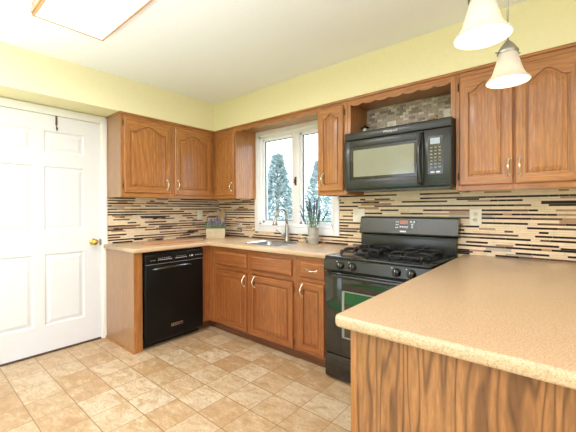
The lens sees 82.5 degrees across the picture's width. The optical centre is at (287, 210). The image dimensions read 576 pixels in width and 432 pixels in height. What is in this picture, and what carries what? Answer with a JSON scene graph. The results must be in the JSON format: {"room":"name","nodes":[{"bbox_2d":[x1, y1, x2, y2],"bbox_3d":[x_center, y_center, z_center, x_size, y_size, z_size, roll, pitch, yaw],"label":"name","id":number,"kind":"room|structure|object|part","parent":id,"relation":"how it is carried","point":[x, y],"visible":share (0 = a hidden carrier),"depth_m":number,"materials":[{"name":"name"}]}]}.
{"room":"kitchen","nodes":[
{"label":"kitchen","id":0,"kind":"room"},
{"bbox_2d":[1,97,187,243],"bbox_3d":[-2.324,0.014,2.680,0.120,2.473,4.300,0,0,40],"label":"wall","id":1,"kind":"structure","parent":0,"point":[2,97],"depth_m":2.90,"materials":[{"name":"yellow paint"}]},
{"bbox_2d":[0,97,107,366],"bbox_3d":[-2.153,0.174,2.826,0.194,2.150,1.102,0,0,40],"label":"door","id":2,"kind":"structure","parent":1,"relation":"in","point":[53,183],"depth_m":2.88,"materials":[{"name":"white paint"}]},
{"bbox_2d":[55,116,57,130],"bbox_3d":[-2.049,-0.767,2.906,0.068,0.133,0.024,0,0,40],"label":"hook","id":3,"kind":"object","parent":2,"relation":"hanging from","point":[56,117],"visible":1,"depth_m":2.90,"materials":[{"name":"brown metal"}]},
{"bbox_3d":[-1.835,0.301,3.111,0.074,0.062,0.062,0,0,40],"label":"knob","id":4,"kind":"part","parent":2,"relation":"part of","materials":[{"name":"gold metal"}]},
{"bbox_2d":[107,197,218,243],"bbox_3d":[-1.337,0.094,3.753,0.009,0.466,1.368,0,0,40],"label":"backsplash","id":5,"kind":"structure","parent":1,"relation":"attached to","point":[130,219],"depth_m":3.61,"materials":[{"name":"beige tile"}]},
{"bbox_2d":[197,210,202,219],"bbox_3d":[-1.083,0.059,4.041,0.009,0.120,0.078,0,0,40],"label":"wall switch","id":6,"kind":"object","parent":5,"relation":"attached to","point":[199,212],"visible":1,"depth_m":4.04,"materials":[{"name":"beige plastic"}]},
{"bbox_2d":[107,113,232,199],"bbox_3d":[-1.192,-0.511,3.632,0.367,0.768,1.376,0,0,40],"label":"upper cabinet","id":7,"kind":"object","parent":1,"relation":"attached to","point":[148,158],"visible":0.99,"depth_m":3.28,"materials":[{"name":"brown wood"}]},
{"bbox_3d":[-1.365,-0.518,3.214,0.019,0.700,0.465,0,0,40],"label":"door","id":8,"kind":"part","parent":7,"relation":"part of","materials":[{"name":"brown wood"}]},
{"bbox_2d":[105,111,213,132],"bbox_3d":[-1.324,-0.904,3.516,0.332,0.019,1.058,0,0,40],"label":"trim","id":9,"kind":"structure","parent":7,"relation":"on","point":[118,112],"depth_m":3.27,"materials":[{"name":"brown wood"}]},
{"bbox_3d":[-1.036,-0.512,3.605,0.019,0.702,0.452,0,0,40],"label":"door","id":10,"kind":"part","parent":7,"relation":"part of","materials":[{"name":"brown wood"}]},
{"bbox_2d":[214,42,575,132],"bbox_3d":[0.358,-0.907,3.009,3.560,0.019,0.331,0,0,40],"label":"trim","id":11,"kind":"structure","parent":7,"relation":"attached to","point":[307,118],"depth_m":2.69,"materials":[{"name":"brown wood"}]},
{"bbox_2d":[0,326,350,431],"bbox_3d":[-0.444,1.312,1.188,4.920,0.120,4.420,0,0,40],"label":"floor","id":12,"kind":"structure","parent":0,"point":[210,378],"depth_m":2.28,"materials":[{"name":"tile"}]},
{"bbox_2d":[106,249,142,354],"bbox_3d":[-1.537,0.808,3.052,0.607,0.876,0.081,0,0,40],"label":"end panel","id":13,"kind":"object","parent":12,"relation":"on","point":[123,269],"visible":0.93,"depth_m":2.95,"materials":[{"name":"brown wood"}]},
{"bbox_3d":[-1.559,1.235,3.026,0.607,0.022,0.008,0,0,40],"label":"shoe moulding","id":14,"kind":"part","parent":13,"relation":"part of","materials":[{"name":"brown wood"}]},
{"bbox_2d":[142,247,202,347],"bbox_3d":[-1.276,0.810,3.296,0.652,0.868,0.611,0,0,40],"label":"dishwasher","id":15,"kind":"object","parent":12,"relation":"on","point":[172,280],"visible":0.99,"depth_m":3.08,"materials":[{"name":"black metal"}]},
{"bbox_3d":[-1.132,1.194,3.193,0.045,0.100,0.585,0,0,40],"label":"kick plate","id":16,"kind":"part","parent":15,"relation":"part of","materials":[{"name":"black metal"}]},
{"bbox_3d":[-1.066,0.526,3.080,0.054,0.032,0.424,0,0,40],"label":"handle","id":17,"kind":"part","parent":15,"relation":"part of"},
{"bbox_3d":[-1.072,0.440,3.126,0.038,0.092,0.604,0,0,40],"label":"control panel","id":18,"kind":"part","parent":15,"relation":"part of","materials":[{"name":"black plastic"}]},
{"bbox_2d":[199,246,300,358],"bbox_3d":[-0.436,0.802,3.454,1.742,0.876,0.696,0,0,40],"label":"base cabinet","id":19,"kind":"object","parent":12,"relation":"on","point":[248,294],"visible":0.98,"depth_m":3.01,"materials":[{"name":"brown wood"}]},
{"bbox_2d":[103,235,355,258],"bbox_3d":[-0.556,0.348,3.077,2.074,0.038,1.421,0,0,40],"label":"countertop","id":20,"kind":"structure","parent":19,"relation":"on","point":[320,250],"depth_m":3.03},
{"bbox_2d":[140,238,203,244],"bbox_3d":[-1.171,0.320,3.363,0.165,0.018,0.625,0,0,40],"label":"cutting board","id":21,"kind":"object","parent":20,"relation":"on","point":[189,239],"visible":1,"depth_m":3.27,"materials":[{"name":"brown wood"}]},
{"bbox_2d":[204,215,226,237],"bbox_3d":[-0.849,0.192,3.849,0.273,0.265,0.104,0,0,-12],"label":"planter","id":22,"kind":"object","parent":20,"relation":"on","point":[212,231],"visible":1,"depth_m":3.82,"materials":[{"name":"beige wood"}]},
{"bbox_2d":[218,209,225,227],"bbox_3d":[-0.852,0.155,4.190,0.140,0.335,0.074,0,0,40],"label":"serving board","id":23,"kind":"object","parent":20,"relation":"on","point":[222,213],"visible":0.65,"depth_m":4.19,"materials":[{"name":"brown wood"}]},
{"bbox_2d":[246,240,299,245],"bbox_3d":[-0.155,0.429,3.231,0.478,0.215,0.368,0,0,40],"label":"sink","id":24,"kind":"object","parent":20,"relation":"in","point":[265,242],"visible":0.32,"depth_m":3.39,"materials":[{"name":"metal"}]},
{"bbox_2d":[272,207,289,240],"bbox_3d":[-0.097,0.147,3.392,0.140,0.356,0.238,0,0,40],"label":"faucet","id":25,"kind":"object","parent":20,"relation":"on","point":[286,234],"visible":0.97,"depth_m":3.41,"materials":[{"name":"silver metal"}]},
{"bbox_3d":[-0.067,0.064,3.370,0.029,0.191,0.198,0,0,41],"label":"spout","id":26,"kind":"part","parent":25,"relation":"part of","materials":[{"name":"silver metal"}]},
{"bbox_2d":[300,196,327,243],"bbox_3d":[0.247,0.096,3.164,0.265,0.458,0.168,0,0,40],"label":"potted plant","id":27,"kind":"object","parent":20,"relation":"on","point":[313,231],"visible":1,"depth_m":3.14,"materials":[{"name":"green plant"}]},
{"bbox_3d":[-0.569,0.480,3.217,0.480,0.133,0.019,0,0,40],"label":"drawer","id":28,"kind":"part","parent":19,"relation":"part of","materials":[{"name":"brown wood"}]},
{"bbox_3d":[-0.563,0.868,3.215,0.460,0.552,0.019,0,0,40],"label":"door","id":29,"kind":"part","parent":19,"relation":"part of","materials":[{"name":"brown wood"}]},
{"bbox_3d":[-0.152,0.481,2.866,0.479,0.133,0.019,0,0,40],"label":"drawer","id":30,"kind":"part","parent":19,"relation":"part of","materials":[{"name":"brown wood"}]},
{"bbox_3d":[-0.154,0.868,2.872,0.511,0.552,0.019,0,0,40],"label":"door","id":31,"kind":"part","parent":19,"relation":"part of","materials":[{"name":"brown wood"}]},
{"bbox_2d":[296,256,326,367],"bbox_3d":[0.363,0.803,2.805,0.312,0.876,0.659,0,0,40],"label":"base cabinet","id":32,"kind":"object","parent":12,"relation":"on","point":[310,272],"visible":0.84,"depth_m":2.59,"materials":[{"name":"brown wood"}]},
{"bbox_3d":[0.183,0.853,2.587,0.252,0.556,0.019,0,0,40],"label":"door","id":33,"kind":"part","parent":32,"relation":"part of","materials":[{"name":"brown wood"}]},
{"bbox_3d":[0.185,0.475,2.583,0.245,0.125,0.019,0,0,40],"label":"drawer","id":34,"kind":"part","parent":32,"relation":"part of","materials":[{"name":"brown wood"}]},
{"bbox_2d":[324,216,460,382],"bbox_3d":[0.760,0.647,2.423,0.781,1.188,0.708,0,0,40],"label":"gas range","id":35,"kind":"object","parent":12,"relation":"on","point":[393,251],"visible":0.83,"depth_m":2.39,"materials":[{"name":"black metal"}]},
{"bbox_3d":[0.573,1.137,2.214,0.751,0.170,0.025,0,0,40],"label":"drawer","id":36,"kind":"part","parent":35,"relation":"part of","materials":[{"name":"black plastic"}]},
{"bbox_3d":[0.367,0.397,2.334,0.058,0.058,0.036,0,0,40],"label":"knob","id":37,"kind":"part","parent":35,"relation":"part of","materials":[{"name":"black plastic"}]},
{"bbox_3d":[0.441,0.397,2.273,0.058,0.058,0.036,0,0,40],"label":"knob","id":38,"kind":"part","parent":35,"relation":"part of","materials":[{"name":"black plastic"}]},
{"bbox_3d":[0.564,0.745,2.202,0.464,0.338,0.007,0,0,40],"label":"window trim","id":39,"kind":"part","parent":35,"relation":"part of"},
{"bbox_3d":[0.546,0.466,2.181,0.729,0.024,0.064,0,0,40],"label":"handle","id":40,"kind":"part","parent":35,"relation":"part of","materials":[{"name":"black metal"}]},
{"bbox_3d":[0.571,0.748,2.211,0.751,0.592,0.027,0,0,40],"label":"oven door","id":41,"kind":"part","parent":35,"relation":"part of","materials":[{"name":"black plastic"}]},
{"bbox_3d":[0.566,0.398,2.205,0.757,0.092,0.040,0,0,40],"label":"control panel","id":42,"kind":"part","parent":35,"relation":"part of","materials":[{"name":"black metal"}]},
{"bbox_2d":[325,250,454,268],"bbox_3d":[0.748,0.341,2.422,0.757,0.018,0.565,0,0,40],"label":"cooktop","id":43,"kind":"object","parent":35,"relation":"in","point":[381,259],"depth_m":2.26,"materials":[{"name":"black metal"}]},
{"bbox_3d":[0.679,0.397,2.072,0.058,0.058,0.036,0,0,40],"label":"knob","id":44,"kind":"part","parent":35,"relation":"part of","materials":[{"name":"black plastic"}]},
{"bbox_3d":[0.939,0.115,2.625,0.175,0.075,0.020,0,0,40],"label":"control plate","id":45,"kind":"part","parent":35,"relation":"part of","materials":[{"name":"black plastic"}]},
{"bbox_3d":[0.751,0.397,2.011,0.058,0.058,0.036,0,0,40],"label":"knob","id":46,"kind":"part","parent":35,"relation":"part of","materials":[{"name":"black plastic"}]},
{"bbox_2d":[351,330,575,431],"bbox_3d":[1.032,0.808,1.507,0.792,0.876,1.762,0,0,40],"label":"base cabinet","id":47,"kind":"object","parent":12,"relation":"on","point":[396,387],"visible":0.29,"depth_m":0.88,"materials":[{"name":"brown wood"}]},
{"bbox_2d":[335,254,575,389],"bbox_3d":[1.079,0.351,1.450,0.928,0.038,1.806,0,0,40],"label":"countertop","id":48,"kind":"structure","parent":47,"relation":"on","point":[513,315],"depth_m":1.05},
{"bbox_2d":[0,0,526,103],"bbox_3d":[-0.452,-1.271,1.174,4.920,0.100,4.420,0,0,40],"label":"ceiling","id":49,"kind":"structure","parent":0,"point":[210,51],"depth_m":2.32,"materials":[{"name":"white paint"}]},
{"bbox_2d":[30,0,152,40],"bbox_3d":[-0.913,-1.181,1.679,1.220,0.080,0.398,0,0,40],"label":"ceiling light","id":50,"kind":"object","parent":49,"relation":"attached to","point":[97,19],"visible":1,"depth_m":1.91,"materials":[{"name":"white plastic"}]},
{"bbox_2d":[453,0,513,49],"bbox_3d":[0.640,-0.896,1.083,0.172,0.654,0.172,0,0,40],"label":"pendant lamp","id":51,"kind":"object","parent":49,"relation":"hanging from","point":[484,25],"visible":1,"depth_m":1.08,"materials":[{"name":"white glass"}]},
{"bbox_2d":[485,0,531,88],"bbox_3d":[0.979,-0.899,1.463,0.172,0.654,0.172,0,0,40],"label":"pendant lamp","id":52,"kind":"object","parent":49,"relation":"hanging from","point":[509,71],"visible":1,"depth_m":1.44,"materials":[{"name":"white glass"}]},
{"bbox_3d":[0.979,-0.979,1.463,0.008,0.455,0.008,0,0,40],"label":"stem","id":53,"kind":"part","parent":52,"relation":"part of","materials":[{"name":"silver metal"}]},
{"bbox_3d":[0.980,-0.637,1.465,0.172,0.130,0.172,0,0,40],"label":"lamp shade","id":54,"kind":"part","parent":52,"relation":"part of","materials":[{"name":"white glass"}]},
{"bbox_2d":[0,0,575,130],"bbox_3d":[-0.444,-1.062,1.091,4.800,0.316,4.300,0,0,40],"label":"wall","id":55,"kind":"structure","parent":0,"point":[26,75],"depth_m":2.63,"materials":[{"name":"yellow paint"}]},
{"bbox_2d":[236,108,317,130],"bbox_3d":[-0.149,-0.876,3.247,1.088,0.041,0.018,0,0,40],"label":"window valance","id":56,"kind":"object","parent":55,"relation":"attached to","point":[314,111],"visible":1,"depth_m":3.18,"materials":[{"name":"brown wood"}]},
{"bbox_2d":[226,235,571,262],"bbox_3d":[0.936,0.003,2.827,4.920,2.473,0.120,0,0,40],"label":"wall","id":57,"kind":"structure","parent":0,"point":[459,255],"depth_m":2.44,"materials":[{"name":"yellow paint"}]},
{"bbox_2d":[215,128,255,199],"bbox_3d":[-0.631,-0.514,3.810,0.371,0.768,0.367,0,0,40],"label":"upper cabinet","id":58,"kind":"object","parent":57,"relation":"attached to","point":[235,151],"visible":1,"depth_m":3.69,"materials":[{"name":"brown wood"}]},
{"bbox_3d":[-0.714,-0.516,3.700,0.314,0.701,0.019,0,0,40],"label":"door","id":59,"kind":"part","parent":58,"relation":"part of","materials":[{"name":"brown wood"}]},
{"bbox_3d":[-0.707,-0.513,3.719,0.371,0.768,0.018,0,0,40],"label":"frame","id":60,"kind":"part","parent":58,"relation":"part of","materials":[{"name":"brown wood"}]},
{"bbox_2d":[255,120,339,235],"bbox_3d":[0.082,-0.335,3.517,1.140,1.163,0.138,0,0,40],"label":"window","id":61,"kind":"structure","parent":57,"relation":"in","point":[297,132],"depth_m":3.48,"materials":[{"name":"white plastic"}]},
{"bbox_3d":[-0.101,-0.336,3.687,0.462,0.962,0.043,0,0,40],"label":"sash","id":62,"kind":"part","parent":61,"relation":"part of","materials":[{"name":"white plastic"}]},
{"bbox_3d":[0.300,-0.336,3.350,0.413,0.962,0.043,0,0,40],"label":"sash","id":63,"kind":"part","parent":61,"relation":"part of","materials":[{"name":"white plastic"}]},
{"bbox_2d":[318,101,363,195],"bbox_3d":[0.451,-0.513,2.885,0.295,0.768,0.344,0,0,40],"label":"upper cabinet","id":64,"kind":"object","parent":57,"relation":"attached to","point":[332,119],"visible":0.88,"depth_m":2.78,"materials":[{"name":"brown wood"}]},
{"bbox_3d":[0.366,-0.516,2.792,0.240,0.710,0.019,0,0,40],"label":"door","id":65,"kind":"part","parent":64,"relation":"part of","materials":[{"name":"brown wood"}]},
{"bbox_3d":[0.382,-0.512,2.804,0.295,0.768,0.018,0,0,40],"label":"frame","id":66,"kind":"part","parent":64,"relation":"part of","materials":[{"name":"brown wood"}]},
{"bbox_2d":[219,187,575,262],"bbox_3d":[0.634,0.082,2.997,4.000,0.486,0.009,0,0,40],"label":"backsplash","id":67,"kind":"structure","parent":57,"relation":"attached to","point":[536,224],"depth_m":2.35,"materials":[{"name":"beige tile"}]},
{"bbox_2d":[353,209,364,221],"bbox_3d":[0.641,0.047,2.978,0.118,0.120,0.009,0,0,40],"label":"wall switch","id":68,"kind":"object","parent":67,"relation":"attached to","point":[357,213],"visible":0.9,"depth_m":2.98,"materials":[{"name":"beige plastic"}]},
{"bbox_2d":[469,209,481,224],"bbox_3d":[1.357,0.050,2.377,0.078,0.120,0.009,0,0,40],"label":"wall outlet","id":69,"kind":"object","parent":67,"relation":"attached to","point":[475,215],"visible":1,"depth_m":2.37,"materials":[{"name":"beige plastic"}]},
{"bbox_2d":[344,116,455,191],"bbox_3d":[0.862,-0.378,2.502,0.789,0.462,0.444,0,0,40],"label":"microwave","id":70,"kind":"object","parent":57,"relation":"attached to","point":[416,156],"visible":0.99,"depth_m":2.32,"materials":[{"name":"black plastic"}]},
{"bbox_3d":[0.690,-0.352,2.432,0.612,0.377,0.024,0,0,40],"label":"door","id":71,"kind":"part","parent":70,"relation":"part of","materials":[{"name":"black plastic"}]},
{"bbox_3d":[0.892,-0.348,2.222,0.056,0.361,0.024,0,0,-34],"label":"handle","id":72,"kind":"part","parent":70,"relation":"part of","materials":[{"name":"black plastic"}]},
{"bbox_3d":[0.992,-0.351,2.178,0.170,0.377,0.024,0,0,40],"label":"control panel","id":73,"kind":"part","parent":70,"relation":"part of","materials":[{"name":"black plastic"}]},
{"bbox_2d":[348,75,455,133],"bbox_3d":[0.903,-0.754,2.560,0.812,0.285,0.319,0,0,40],"label":"upper cabinet","id":74,"kind":"object","parent":57,"relation":"attached to","point":[423,101],"visible":0.69,"depth_m":2.62,"materials":[{"name":"brown wood"}]},
{"bbox_2d":[360,125,369,130],"bbox_3d":[0.635,-0.662,2.709,0.076,0.073,0.075,0,0,40],"label":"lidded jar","id":75,"kind":"object","parent":74,"relation":"on","point":[364,128],"visible":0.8,"depth_m":2.69,"materials":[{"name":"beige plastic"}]},
{"bbox_2d":[387,120,395,126],"bbox_3d":[0.873,-0.695,2.767,0.078,0.110,0.009,0,0,40],"label":"wall outlet","id":76,"kind":"object","parent":74,"relation":"attached to","point":[391,123],"visible":0.5,"depth_m":2.76,"materials":[{"name":"beige plastic"}]},
{"bbox_2d":[444,108,450,116],"bbox_3d":[1.226,-0.710,2.471,0.100,0.120,0.009,0,0,40],"label":"wall outlet","id":77,"kind":"object","parent":74,"relation":"attached to","point":[447,112],"visible":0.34,"depth_m":2.48,"materials":[{"name":"beige plastic"}]},
{"bbox_2d":[456,46,575,192],"bbox_3d":[1.450,-0.512,2.059,0.666,0.768,0.367,0,0,40],"label":"upper cabinet","id":78,"kind":"object","parent":57,"relation":"attached to","point":[522,136],"visible":0.94,"depth_m":1.94,"materials":[{"name":"brown wood"}]},
{"bbox_3d":[1.237,-0.513,2.061,0.292,0.706,0.019,0,0,40],"label":"door","id":79,"kind":"part","parent":78,"relation":"part of","materials":[{"name":"brown wood"}]},
{"bbox_3d":[1.316,-0.261,1.962,0.024,0.116,0.042,0,0,40],"label":"handle","id":80,"kind":"part","parent":78,"relation":"part of","materials":[{"name":"grey metal"}]},
{"bbox_3d":[1.359,-0.262,1.926,0.024,0.116,0.042,0,0,40],"label":"handle","id":81,"kind":"part","parent":78,"relation":"part of","materials":[{"name":"grey metal"}]},
{"bbox_3d":[1.471,-0.513,1.863,0.301,0.706,0.019,0,0,40],"label":"door","id":82,"kind":"part","parent":78,"relation":"part of","materials":[{"name":"brown wood"}]},
{"label":"outside","id":83,"kind":"structure","parent":0,"visible":0},
{"bbox_3d":[21.831,2.124,31.317,80.000,0.200,69.400,0,0,40],"label":"lawn","id":84,"kind":"structure","parent":83,"visible":0},
{"bbox_2d":[268,152,291,219],"bbox_3d":[-0.286,0.291,9.218,2.558,3.837,2.491,0,0,40],"label":"spruce tree","id":85,"kind":"object","parent":84,"relation":"on","point":[276,189],"visible":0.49,"depth_m":9.06,"materials":[{"name":"green plant"}]},
{"bbox_2d":[305,160,330,220],"bbox_3d":[1.100,0.141,12.210,2.635,4.097,2.573,0,0,-29],"label":"spruce tree","id":86,"kind":"object","parent":84,"relation":"on","point":[313,181],"visible":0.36,"depth_m":12.04,"materials":[{"name":"green plant"}]}
]}

